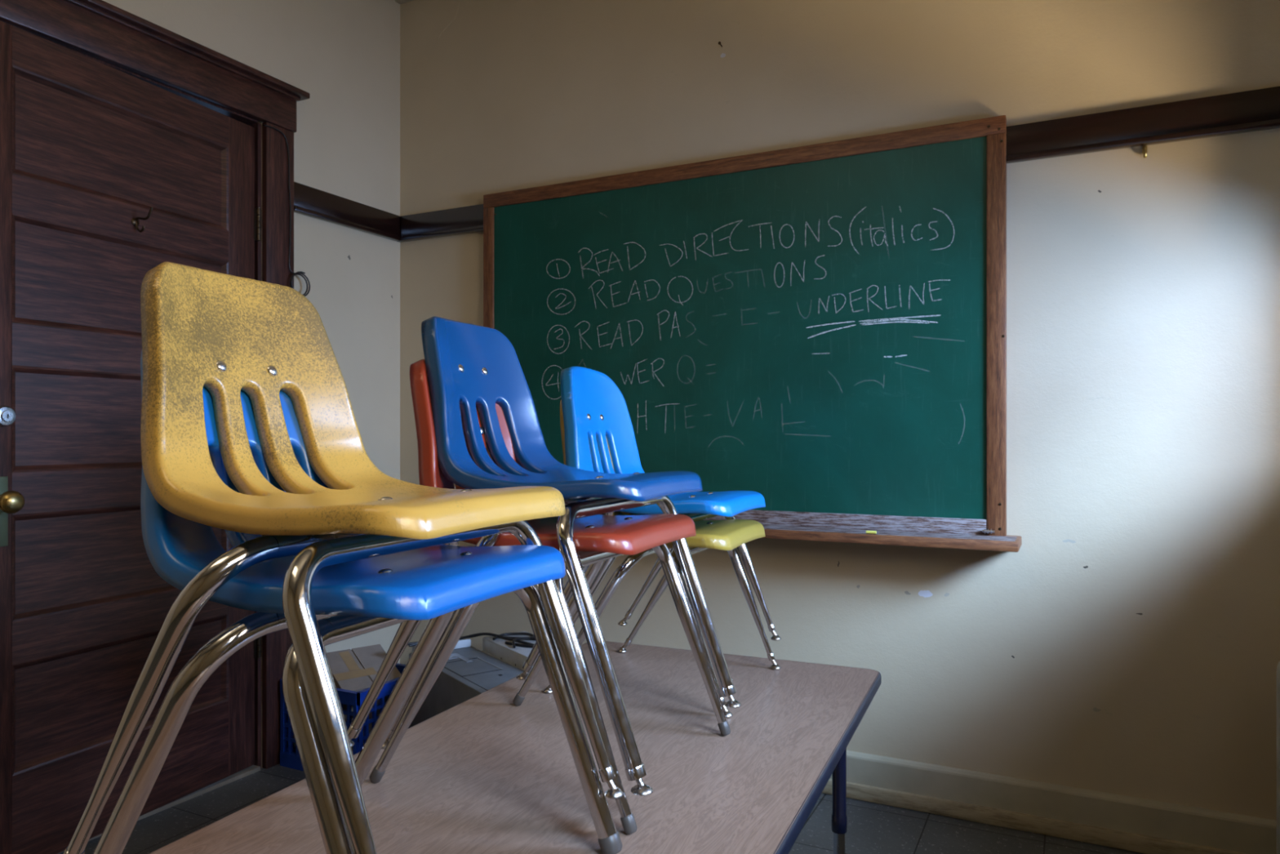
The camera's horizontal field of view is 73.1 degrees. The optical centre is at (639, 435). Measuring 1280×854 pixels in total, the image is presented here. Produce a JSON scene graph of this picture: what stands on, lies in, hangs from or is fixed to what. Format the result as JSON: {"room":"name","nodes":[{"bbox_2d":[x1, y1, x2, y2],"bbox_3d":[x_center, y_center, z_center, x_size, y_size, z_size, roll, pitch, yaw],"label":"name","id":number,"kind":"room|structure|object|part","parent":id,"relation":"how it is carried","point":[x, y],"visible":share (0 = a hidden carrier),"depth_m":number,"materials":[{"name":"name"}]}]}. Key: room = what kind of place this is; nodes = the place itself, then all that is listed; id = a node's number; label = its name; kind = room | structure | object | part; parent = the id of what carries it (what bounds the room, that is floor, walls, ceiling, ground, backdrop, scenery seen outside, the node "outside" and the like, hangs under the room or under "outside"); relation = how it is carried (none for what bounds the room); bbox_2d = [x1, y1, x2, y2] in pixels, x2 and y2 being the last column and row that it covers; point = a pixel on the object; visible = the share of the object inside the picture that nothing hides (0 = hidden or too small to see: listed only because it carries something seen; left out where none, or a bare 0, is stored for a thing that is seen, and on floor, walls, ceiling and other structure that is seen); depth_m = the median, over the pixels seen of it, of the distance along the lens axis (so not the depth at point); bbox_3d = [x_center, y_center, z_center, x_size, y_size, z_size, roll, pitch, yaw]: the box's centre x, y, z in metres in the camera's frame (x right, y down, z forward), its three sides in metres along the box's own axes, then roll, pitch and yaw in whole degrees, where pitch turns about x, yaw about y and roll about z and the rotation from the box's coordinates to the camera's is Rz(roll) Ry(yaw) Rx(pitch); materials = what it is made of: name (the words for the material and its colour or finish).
{"room":"classroom","nodes":[
{"label":"classroom","id":0,"kind":"room"},
{"bbox_2d":[102,0,399,768],"bbox_3d":[-2.055,-0.425,1.423,0.150,3.050,4.600,0,0,27],"label":"wall","id":1,"kind":"structure","parent":0,"point":[345,54],"depth_m":3.18,"materials":[{"name":"beige paint"}]},
{"bbox_2d":[0,20,261,853],"bbox_3d":[-1.403,0.035,2.431,0.107,2.086,0.886,0,0,22],"label":"door","id":2,"kind":"structure","parent":1,"relation":"in","point":[109,175],"depth_m":2.31,"materials":[{"name":"brown wood"}]},
{"bbox_3d":[-1.522,0.160,2.079,0.068,0.056,0.056,0,0,22],"label":"knob","id":3,"kind":"part","parent":2,"relation":"part of","materials":[{"name":"gold metal"}]},
{"bbox_3d":[-1.440,0.144,2.435,0.036,0.104,0.655,0,0,22],"label":"rail","id":4,"kind":"part","parent":2,"relation":"part of","materials":[{"name":"brown wood"}]},
{"bbox_3d":[-1.440,-0.225,2.435,0.036,0.104,0.655,0,0,22],"label":"rail","id":5,"kind":"part","parent":2,"relation":"part of","materials":[{"name":"brown wood"}]},
{"bbox_3d":[-1.438,-0.041,2.434,0.032,0.265,0.655,0,0,22],"label":"panel","id":6,"kind":"part","parent":2,"relation":"part of","materials":[{"name":"brown wood"}]},
{"bbox_3d":[-1.440,0.958,2.435,0.036,0.240,0.655,0,0,22],"label":"rail","id":7,"kind":"part","parent":2,"relation":"part of","materials":[{"name":"brown wood"}]},
{"bbox_3d":[-1.440,0.512,2.435,0.036,0.105,0.655,0,0,22],"label":"rail","id":8,"kind":"part","parent":2,"relation":"part of","materials":[{"name":"brown wood"}]},
{"bbox_3d":[-1.440,-0.597,2.435,0.036,0.097,0.655,0,0,22],"label":"rail","id":9,"kind":"part","parent":2,"relation":"part of","materials":[{"name":"brown wood"}]},
{"bbox_3d":[-1.440,-0.960,2.435,0.036,0.096,0.655,0,0,22],"label":"rail","id":10,"kind":"part","parent":2,"relation":"part of","materials":[{"name":"brown wood"}]},
{"bbox_3d":[-1.438,0.702,2.434,0.032,0.273,0.655,0,0,22],"label":"panel","id":11,"kind":"part","parent":2,"relation":"part of","materials":[{"name":"brown wood"}]},
{"bbox_3d":[-1.438,0.328,2.434,0.032,0.264,0.655,0,0,22],"label":"panel","id":12,"kind":"part","parent":2,"relation":"part of","materials":[{"name":"brown wood"}]},
{"bbox_3d":[-1.438,-0.412,2.434,0.032,0.271,0.655,0,0,22],"label":"panel","id":13,"kind":"part","parent":2,"relation":"part of","materials":[{"name":"brown wood"}]},
{"bbox_3d":[-1.438,-0.778,2.434,0.032,0.267,0.655,0,0,22],"label":"panel","id":14,"kind":"part","parent":2,"relation":"part of","materials":[{"name":"brown wood"}]},
{"bbox_2d":[31,33,261,768],"bbox_3d":[-1.523,0.029,2.483,0.150,2.143,0.912,0,0,27],"label":"trim","id":15,"kind":"structure","parent":1,"relation":"attached to","point":[252,122],"depth_m":2.85,"materials":[{"name":"brown wood"}]},
{"bbox_2d":[0,0,310,133],"bbox_3d":[-1.431,-1.104,2.433,0.060,0.140,1.218,0,0,27],"label":"trim","id":16,"kind":"structure","parent":1,"relation":"attached to","point":[100,29],"depth_m":2.49,"materials":[{"name":"brown wood"}]},
{"bbox_2d":[57,764,260,853],"bbox_3d":[-1.518,1.094,2.480,0.162,0.012,0.884,0,0,27],"label":"trim","id":17,"kind":"structure","parent":1,"relation":"attached to","point":[250,770],"depth_m":2.67,"materials":[{"name":"brown wood"}]},
{"bbox_2d":[262,122,293,768],"bbox_3d":[-1.446,0.033,2.443,0.024,2.134,1.142,0,0,27],"label":"trim","id":18,"kind":"structure","parent":1,"relation":"attached to","point":[275,190],"depth_m":2.87,"materials":[{"name":"brown wood"}]},
{"bbox_2d":[263,124,310,296],"bbox_3d":[-1.185,-0.747,2.909,0.024,0.550,0.180,0,0,30],"label":"wire","id":19,"kind":"object","parent":1,"relation":"attached to","point":[301,273],"visible":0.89,"depth_m":2.92,"materials":[{"name":"metal"}]},
{"bbox_2d":[293,182,399,241],"bbox_3d":[-1.070,-0.819,3.189,0.026,0.103,0.527,0,0,27],"label":"trim","id":20,"kind":"structure","parent":1,"relation":"attached to","point":[308,201],"depth_m":3.16,"materials":[{"name":"brown wood"}]},
{"bbox_2d":[57,763,1145,853],"bbox_3d":[-1.050,1.150,0.918,4.500,0.100,5.000,0,0,27],"label":"floor","id":21,"kind":"structure","parent":0,"point":[873,828],"depth_m":2.41,"materials":[{"name":"plastic"}]},
{"bbox_2d":[280,662,408,770],"bbox_3d":[-0.973,0.958,2.955,0.358,0.285,0.338,0,0,27],"label":"crate","id":22,"kind":"object","parent":21,"relation":"on","point":[290,757],"visible":0.3,"depth_m":2.83,"materials":[{"name":"blue plastic"}]},
{"bbox_3d":[-1.125,0.958,3.031,0.018,0.285,0.320,0,0,27],"label":"panel","id":23,"kind":"part","parent":22,"relation":"part of","materials":[{"name":"blue plastic"}]},
{"bbox_3d":[-1.044,0.958,2.812,0.340,0.285,0.018,0,0,27],"label":"panel","id":24,"kind":"part","parent":22,"relation":"part of","materials":[{"name":"blue plastic"}]},
{"bbox_2d":[326,644,400,751],"bbox_3d":[-0.970,0.910,2.957,0.212,0.341,0.311,0,0,-40],"label":"cardboard box","id":25,"kind":"object","parent":22,"relation":"on","point":[356,669],"visible":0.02,"depth_m":2.90,"materials":[{"name":"brown cardboard"}]},
{"bbox_3d":[-0.821,0.958,2.879,0.018,0.285,0.320,0,0,27],"label":"panel","id":26,"kind":"part","parent":22,"relation":"part of","materials":[{"name":"blue plastic"}]},
{"bbox_3d":[-0.901,0.958,3.098,0.340,0.285,0.018,0,0,27],"label":"panel","id":27,"kind":"part","parent":22,"relation":"part of","materials":[{"name":"blue plastic"}]},
{"bbox_2d":[408,638,524,728],"bbox_3d":[-0.523,0.906,2.763,0.218,0.389,0.605,0,0,-36],"label":"office machine","id":28,"kind":"object","parent":21,"relation":"on","point":[468,672],"depth_m":2.73,"materials":[{"name":"grey plastic"}]},
{"bbox_3d":[-0.684,0.726,2.983,0.200,0.029,0.044,0,0,-36],"label":"power strip","id":29,"kind":"part","parent":28,"relation":"part of","materials":[{"name":"white plastic"}]},
{"bbox_2d":[482,631,535,669],"bbox_3d":[-0.357,0.900,2.880,0.171,0.400,0.421,0,0,-36],"label":"case","id":30,"kind":"object","parent":21,"relation":"on","point":[517,656],"visible":0.17,"depth_m":2.88,"materials":[{"name":"white plastic"}]},
{"bbox_2d":[407,632,535,648],"bbox_3d":[-0.498,0.698,2.941,0.570,0.030,0.231,0,0,16],"label":"cable","id":31,"kind":"object","parent":30,"relation":"on","point":[518,639],"visible":0.66,"depth_m":2.96,"materials":[{"name":"black rubber"}]},
{"bbox_2d":[148,640,881,853],"bbox_3d":[-0.142,0.825,1.347,0.764,0.550,1.818,0,0,24],"label":"table","id":32,"kind":"object","parent":21,"relation":"on","point":[487,773],"visible":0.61,"depth_m":1.41,"materials":[{"name":"beige laminate"}]},
{"bbox_2d":[93,351,622,853],"bbox_3d":[-0.340,0.207,1.035,0.505,0.685,0.454,0,0,24],"label":"chair","id":33,"kind":"object","parent":32,"relation":"on","point":[353,598],"visible":0.43,"depth_m":0.92,"materials":[{"name":"blue plastic"}]},
{"bbox_3d":[-0.501,0.364,0.908,0.235,0.365,0.089,0,0,24],"label":"leg","id":34,"kind":"part","parent":33,"relation":"part of","materials":[{"name":"silver metal"}]},
{"bbox_3d":[-0.260,0.362,0.789,0.156,0.365,0.064,0,0,24],"label":"leg","id":35,"kind":"part","parent":33,"relation":"part of","materials":[{"name":"silver metal"}]},
{"bbox_2d":[63,262,623,853],"bbox_3d":[-0.340,0.130,1.035,0.506,0.685,0.451,0,0,24],"label":"chair","id":36,"kind":"object","parent":33,"relation":"on","point":[224,334],"visible":0.99,"depth_m":0.99,"materials":[{"name":"yellow plastic"}]},
{"bbox_3d":[-0.497,0.281,0.881,0.238,0.353,0.077,0,0,5],"label":"leg","id":37,"kind":"part","parent":36,"relation":"part of","materials":[{"name":"silver metal"}]},
{"bbox_3d":[-0.264,0.279,0.791,0.149,0.353,0.064,0,0,24],"label":"leg","id":38,"kind":"part","parent":36,"relation":"part of","materials":[{"name":"silver metal"}]},
{"bbox_3d":[-0.360,-0.056,1.044,0.462,0.312,0.352,0,0,24],"label":"moulded seat","id":39,"kind":"part","parent":36,"relation":"part of","materials":[{"name":"yellow plastic"}]},
{"bbox_3d":[-0.334,0.281,1.255,0.238,0.353,0.077,0,0,43],"label":"leg","id":40,"kind":"part","parent":36,"relation":"part of","materials":[{"name":"silver metal"}]},
{"bbox_3d":[-0.109,0.279,1.145,0.149,0.353,0.064,0,0,24],"label":"leg","id":41,"kind":"part","parent":36,"relation":"part of","materials":[{"name":"silver metal"}]},
{"bbox_3d":[-0.360,0.021,1.044,0.462,0.312,0.352,0,0,24],"label":"moulded seat","id":42,"kind":"part","parent":33,"relation":"part of","materials":[{"name":"blue plastic"}]},
{"bbox_3d":[-0.357,0.364,1.240,0.235,0.365,0.089,0,0,24],"label":"leg","id":43,"kind":"part","parent":33,"relation":"part of","materials":[{"name":"silver metal"}]},
{"bbox_3d":[-0.106,0.362,1.144,0.156,0.365,0.064,0,0,24],"label":"leg","id":44,"kind":"part","parent":33,"relation":"part of","materials":[{"name":"silver metal"}]},
{"bbox_2d":[369,359,730,834],"bbox_3d":[-0.149,0.207,1.484,0.500,0.685,0.451,0,0,24],"label":"chair","id":45,"kind":"object","parent":32,"relation":"on","point":[598,538],"visible":0.49,"depth_m":1.39,"materials":[{"name":"red plastic"}]},
{"bbox_3d":[-0.307,0.363,1.329,0.243,0.363,0.077,0,0,5],"label":"leg","id":46,"kind":"part","parent":45,"relation":"part of","materials":[{"name":"silver metal"}]},
{"bbox_3d":[-0.167,0.021,1.492,0.462,0.312,0.352,0,0,24],"label":"moulded seat","id":47,"kind":"part","parent":45,"relation":"part of","materials":[{"name":"plastic"}]},
{"bbox_2d":[381,316,741,795],"bbox_3d":[-0.131,0.145,1.508,0.510,0.715,0.457,0,0,24],"label":"chair","id":48,"kind":"object","parent":45,"relation":"on","point":[469,366],"visible":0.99,"depth_m":1.50,"materials":[{"name":"blue plastic"}]},
{"bbox_3d":[-0.294,0.297,1.357,0.243,0.385,0.078,0,0,6],"label":"leg","id":49,"kind":"part","parent":48,"relation":"part of","materials":[{"name":"silver metal"}]},
{"bbox_3d":[-0.153,-0.056,1.518,0.462,0.312,0.352,0,0,24],"label":"moulded seat","id":50,"kind":"part","parent":48,"relation":"part of","materials":[{"name":"blue plastic"}]},
{"bbox_3d":[-0.131,0.297,1.730,0.243,0.385,0.078,0,0,41],"label":"leg","id":51,"kind":"part","parent":48,"relation":"part of","materials":[{"name":"silver metal"}]},
{"bbox_3d":[-0.055,0.295,1.263,0.154,0.385,0.065,0,0,24],"label":"leg","id":52,"kind":"part","parent":48,"relation":"part of","materials":[{"name":"silver metal"}]},
{"bbox_3d":[0.100,0.295,1.619,0.154,0.385,0.065,0,0,24],"label":"leg","id":53,"kind":"part","parent":48,"relation":"part of","materials":[{"name":"silver metal"}]},
{"bbox_3d":[-0.143,0.363,1.705,0.243,0.363,0.077,0,0,42],"label":"leg","id":54,"kind":"part","parent":45,"relation":"part of","materials":[{"name":"silver metal"}]},
{"bbox_3d":[-0.069,0.361,1.238,0.152,0.364,0.064,0,0,24],"label":"leg","id":55,"kind":"part","parent":45,"relation":"part of","materials":[{"name":"silver metal"}]},
{"bbox_3d":[0.086,0.361,1.593,0.152,0.364,0.064,0,0,24],"label":"leg","id":56,"kind":"part","parent":45,"relation":"part of","materials":[{"name":"silver metal"}]},
{"bbox_2d":[542,400,781,717],"bbox_3d":[0.046,0.228,1.951,0.457,0.644,0.401,0,0,24],"label":"chair","id":57,"kind":"object","parent":32,"relation":"on","point":[727,535],"visible":0.35,"depth_m":1.84,"materials":[{"name":"yellow plastic"}]},
{"bbox_3d":[-0.086,0.384,1.815,0.210,0.299,0.072,0,0,2],"label":"leg","id":58,"kind":"part","parent":57,"relation":"part of","materials":[{"name":"silver metal"}]},
{"bbox_3d":[0.056,0.384,2.140,0.072,0.299,0.210,0,0,-44],"label":"leg","id":59,"kind":"part","parent":57,"relation":"part of","materials":[{"name":"silver metal"}]},
{"bbox_3d":[0.037,0.070,1.955,0.436,0.326,0.352,0,0,24],"label":"moulded seat","id":60,"kind":"part","parent":57,"relation":"part of","materials":[{"name":"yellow plastic"}]},
{"bbox_2d":[560,366,781,680],"bbox_3d":[0.048,0.160,1.953,0.457,0.644,0.401,0,0,24],"label":"chair","id":61,"kind":"object","parent":57,"relation":"on","point":[594,409],"visible":0.66,"depth_m":1.99,"materials":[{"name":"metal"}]},
{"bbox_3d":[-0.085,0.316,1.817,0.210,0.299,0.072,0,0,2],"label":"leg","id":62,"kind":"part","parent":61,"relation":"part of","materials":[{"name":"silver metal"}]},
{"bbox_3d":[0.057,0.316,2.143,0.072,0.299,0.210,0,0,-44],"label":"leg","id":63,"kind":"part","parent":61,"relation":"part of","materials":[{"name":"silver metal"}]},
{"bbox_3d":[0.038,0.002,1.957,0.436,0.326,0.352,0,0,24],"label":"moulded seat","id":64,"kind":"part","parent":61,"relation":"part of","materials":[{"name":"blue plastic"}]},
{"bbox_3d":[0.118,0.314,1.739,0.130,0.300,0.062,0,0,24],"label":"leg","id":65,"kind":"part","parent":61,"relation":"part of","materials":[{"name":"silver metal"}]},
{"bbox_3d":[0.253,0.314,2.047,0.130,0.300,0.062,0,0,24],"label":"leg","id":66,"kind":"part","parent":61,"relation":"part of","materials":[{"name":"silver metal"}]},
{"bbox_3d":[0.117,0.382,1.736,0.130,0.300,0.062,0,0,24],"label":"leg","id":67,"kind":"part","parent":57,"relation":"part of","materials":[{"name":"silver metal"}]},
{"bbox_3d":[0.251,0.382,2.045,0.130,0.300,0.062,0,0,24],"label":"leg","id":68,"kind":"part","parent":57,"relation":"part of","materials":[{"name":"silver metal"}]},
{"bbox_3d":[0.441,0.727,1.913,0.090,0.296,0.090,0,0,24],"label":"leg","id":69,"kind":"part","parent":32,"relation":"part of","materials":[{"name":"blue metal"}]},
{"bbox_2d":[1276,661,1279,853],"bbox_3d":[1.448,0.797,1.782,0.150,0.605,0.431,0,0,27],"label":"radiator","id":70,"kind":"object","parent":21,"relation":"on","point":[1278,664],"visible":1,"depth_m":1.98,"materials":[{"name":"beige metal"}]},
{"bbox_2d":[400,0,1279,820],"bbox_3d":[0.485,-0.425,2.805,3.450,3.050,0.151,0,0,27],"label":"wall","id":71,"kind":"structure","parent":0,"point":[1129,644],"depth_m":2.42,"materials":[{"name":"beige paint"}]},
{"bbox_2d":[395,0,413,4],"bbox_3d":[0.376,-1.758,2.756,3.000,0.085,0.035,0,0,27],"label":"trim","id":72,"kind":"structure","parent":71,"relation":"attached to","point":[400,2],"depth_m":3.41,"materials":[{"name":"beige paint"}]},
{"bbox_2d":[483,115,1022,551],"bbox_3d":[0.196,-0.292,2.776,1.880,1.203,0.161,0,0,27],"label":"chalkboard","id":73,"kind":"object","parent":71,"relation":"attached to","point":[819,331],"visible":0.98,"depth_m":2.67,"materials":[{"name":"green chalkboard slate"},{"name":"oak"}]},
{"bbox_3d":[0.227,-0.869,2.828,1.794,0.050,0.039,0,0,27],"label":"frame rail","id":74,"kind":"part","parent":73,"relation":"part of","materials":[{"name":"brown wood"}]},
{"bbox_3d":[0.227,0.260,2.828,1.694,0.046,0.039,0,0,27],"label":"frame rail","id":75,"kind":"part","parent":73,"relation":"part of","materials":[{"name":"brown wood"}]},
{"bbox_2d":[866,530,876,533],"bbox_3d":[0.661,0.277,2.470,0.028,0.009,0.009,0,0,23],"label":"stick","id":76,"kind":"object","parent":73,"relation":"on","point":[867,531],"visible":1,"depth_m":2.47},
{"bbox_2d":[760,528,1022,551],"bbox_3d":[0.196,0.295,2.776,1.880,0.027,0.161,0,0,27],"label":"chalk tray","id":77,"kind":"object","parent":73,"relation":"on","point":[963,539],"depth_m":2.44,"materials":[{"name":"brown wood"}]},
{"bbox_2d":[396,86,1279,242],"bbox_3d":[0.378,-0.819,2.760,3.000,0.103,0.026,0,0,27],"label":"trim","id":78,"kind":"structure","parent":71,"relation":"attached to","point":[1254,110],"depth_m":2.31,"materials":[{"name":"brown wood"}]},
{"bbox_2d":[822,777,1248,853],"bbox_3d":[0.378,1.077,2.759,3.000,0.047,0.030,0,0,27],"label":"trim","id":79,"kind":"structure","parent":71,"relation":"attached to","point":[1133,842],"depth_m":2.39,"materials":[{"name":"beige wood"}]},
{"bbox_2d":[830,750,1276,853],"bbox_3d":[0.380,1.010,2.764,3.000,0.091,0.018,0,0,27],"label":"baseboard","id":80,"kind":"structure","parent":71,"relation":"attached to","point":[1249,834],"depth_m":2.36,"materials":[{"name":"paint"}]},
{"bbox_2d":[1142,145,1147,158],"bbox_3d":[1.334,-0.751,2.282,0.012,0.040,0.029,0,0,27],"label":"wall hook","id":81,"kind":"object","parent":71,"relation":"attached to","point":[1144,148],"visible":1,"depth_m":2.29,"materials":[{"name":"gold metal"}]},
{"bbox_3d":[1.339,-0.760,2.291,0.012,0.024,0.002,0,0,27],"label":"plate","id":82,"kind":"part","parent":81,"relation":"part of","materials":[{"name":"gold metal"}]}
]}

